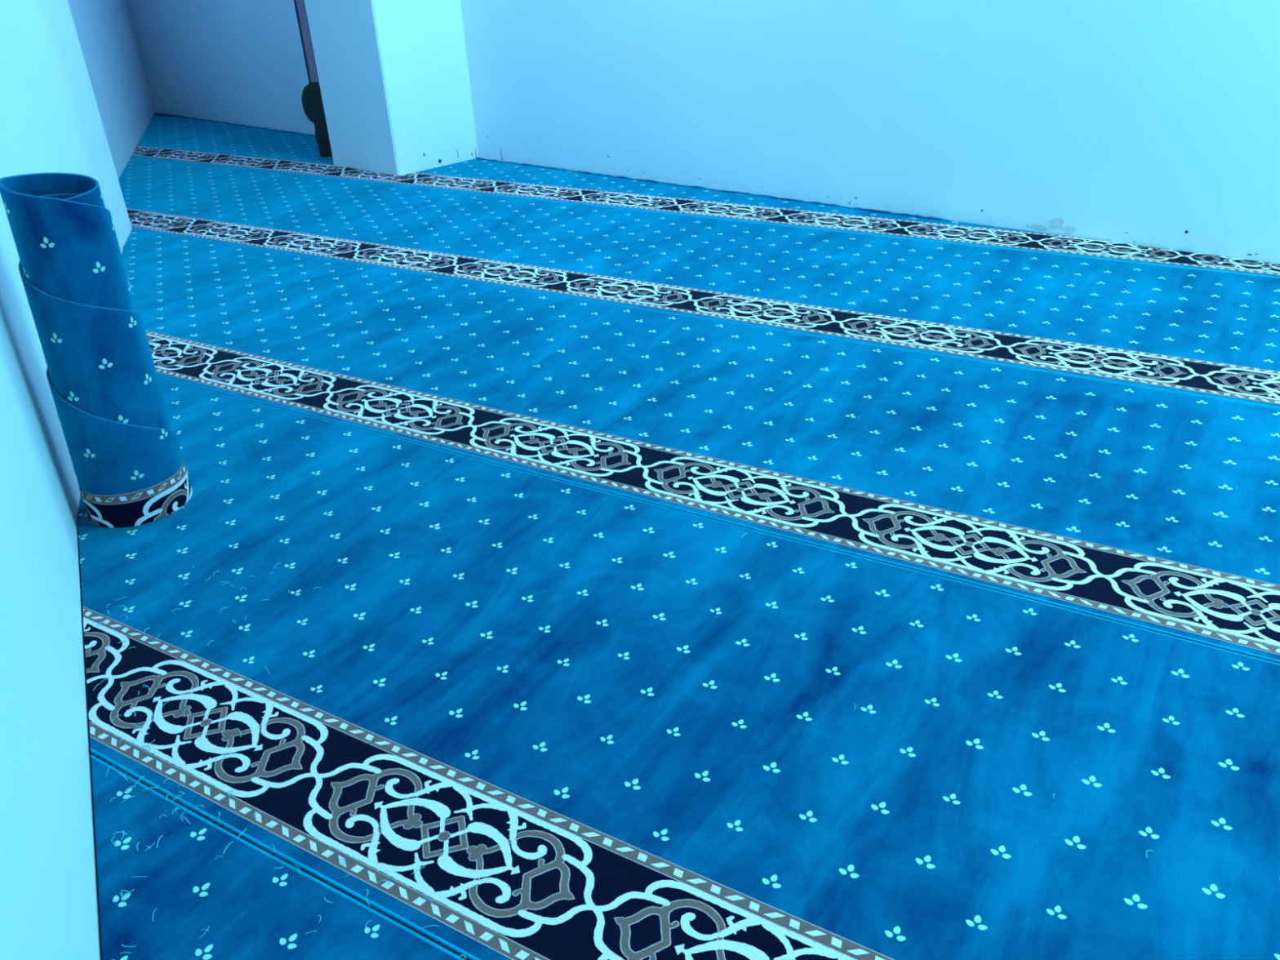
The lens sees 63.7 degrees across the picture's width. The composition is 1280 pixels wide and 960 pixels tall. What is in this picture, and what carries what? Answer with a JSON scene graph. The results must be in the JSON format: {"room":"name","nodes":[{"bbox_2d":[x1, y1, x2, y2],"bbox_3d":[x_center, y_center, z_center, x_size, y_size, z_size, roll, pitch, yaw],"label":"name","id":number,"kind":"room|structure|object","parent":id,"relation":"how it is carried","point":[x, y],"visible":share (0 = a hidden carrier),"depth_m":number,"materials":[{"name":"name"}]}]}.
{"room":"mosque","nodes":[
{"label":"mosque","id":0,"kind":"room"},
{"bbox_2d":[0,309,101,959],"bbox_3d":[-0.497,-0.193,0.005,0.291,2.912,4.819,-15,31,-21],"label":"wall","id":1,"kind":"structure","parent":0,"point":[49,903],"depth_m":1.57,"materials":[{"name":"paint"}]},
{"bbox_2d":[0,0,132,523],"bbox_3d":[-2.167,-1.801,3.070,0.328,2.912,3.072,-13,30,-17],"label":"wall","id":2,"kind":"structure","parent":0,"point":[51,121],"depth_m":3.33,"materials":[{"name":"paint"}]},
{"bbox_2d":[67,0,155,179],"bbox_3d":[-3.551,-3.436,6.160,0.212,2.912,3.808,-11,30,-15],"label":"wall","id":3,"kind":"structure","parent":0,"point":[104,28],"depth_m":6.73,"materials":[{"name":"paint"}]},
{"bbox_2d":[77,114,169,959],"bbox_3d":[-1.514,-0.265,3.348,12.200,0.100,8.700,14,33,27],"label":"floor","id":4,"kind":"structure","parent":0,"point":[155,114],"depth_m":1.80,"materials":[{"name":"carpet"}]},
{"bbox_2d":[90,754,464,959],"bbox_3d":[0.403,1.158,0.478,3.878,0.013,1.202,14,33,27],"label":"carpet strip","id":5,"kind":"object","parent":4,"relation":"on","point":[253,909],"visible":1,"depth_m":1.53,"materials":[{"name":"blue carpet"}]},
{"bbox_2d":[304,0,478,176],"bbox_3d":[-1.390,-3.240,5.613,0.623,2.912,0.872,23,38,38],"label":"wall pier","id":6,"kind":"object","parent":4,"relation":"on","point":[393,77],"visible":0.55,"depth_m":5.82,"materials":[{"name":"paint"}]},
{"bbox_2d":[77,377,1279,959],"bbox_3d":[0.473,0.504,1.657,5.985,0.013,1.203,14,33,27],"label":"carpet strip","id":7,"kind":"object","parent":4,"relation":"on","point":[598,725],"visible":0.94,"depth_m":1.82,"materials":[{"name":"blue carpet"}]},
{"bbox_2d":[0,172,192,528],"bbox_3d":[-1.286,-0.301,2.417,0.252,0.816,0.250,14,33,27],"label":"roll","id":8,"kind":"object","parent":7,"relation":"on","point":[125,451],"visible":1,"depth_m":2.34,"materials":[{"name":"blue carpet"}]},
{"bbox_2d":[93,417,1236,959],"bbox_3d":[0.473,0.375,1.876,3.149,0.005,2.250,14,33,27],"label":"carpet lint","id":9,"kind":"object","parent":7,"relation":"on","point":[127,891],"visible":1,"depth_m":1.69},
{"bbox_2d":[118,156,1279,408],"bbox_3d":[0.324,-0.878,4.179,9.177,0.013,1.216,14,33,27],"label":"carpet strip","id":10,"kind":"object","parent":4,"relation":"on","point":[1194,331],"visible":0.98,"depth_m":4.00,"materials":[{"name":"blue carpet"}]},
{"bbox_2d":[122,229,1279,663],"bbox_3d":[0.405,-0.184,2.912,7.429,0.013,1.204,14,33,27],"label":"carpet strip","id":11,"kind":"object","parent":4,"relation":"on","point":[1071,492],"visible":0.94,"depth_m":2.85,"materials":[{"name":"blue carpet"}]},
{"bbox_2d":[131,112,1279,277],"bbox_3d":[-0.590,-1.509,5.395,9.388,0.021,1.077,19,36,34],"label":"carpet strip","id":12,"kind":"object","parent":4,"relation":"on","point":[175,138],"visible":0.97,"depth_m":5.30,"materials":[{"name":"blue carpet"}]},
{"bbox_2d":[293,0,332,157],"bbox_3d":[-2.008,-2.805,6.058,0.171,1.749,0.090,-6,29,-6],"label":"pole","id":13,"kind":"object","parent":12,"relation":"on","point":[312,100],"visible":0.82,"depth_m":6.26,"materials":[{"name":"metal"}]},
{"bbox_2d":[126,0,315,135],"bbox_3d":[-2.703,-3.874,6.878,3.590,2.912,0.371,18,35,33],"label":"wall","id":14,"kind":"structure","parent":0,"point":[231,61],"depth_m":7.49,"materials":[{"name":"paint"}]},
{"bbox_2d":[423,0,1279,263],"bbox_3d":[1.909,-2.282,3.583,7.432,2.912,0.587,17,34,31],"label":"wall","id":15,"kind":"structure","parent":0,"point":[1153,123],"depth_m":4.45,"materials":[{"name":"paint"}]}
]}

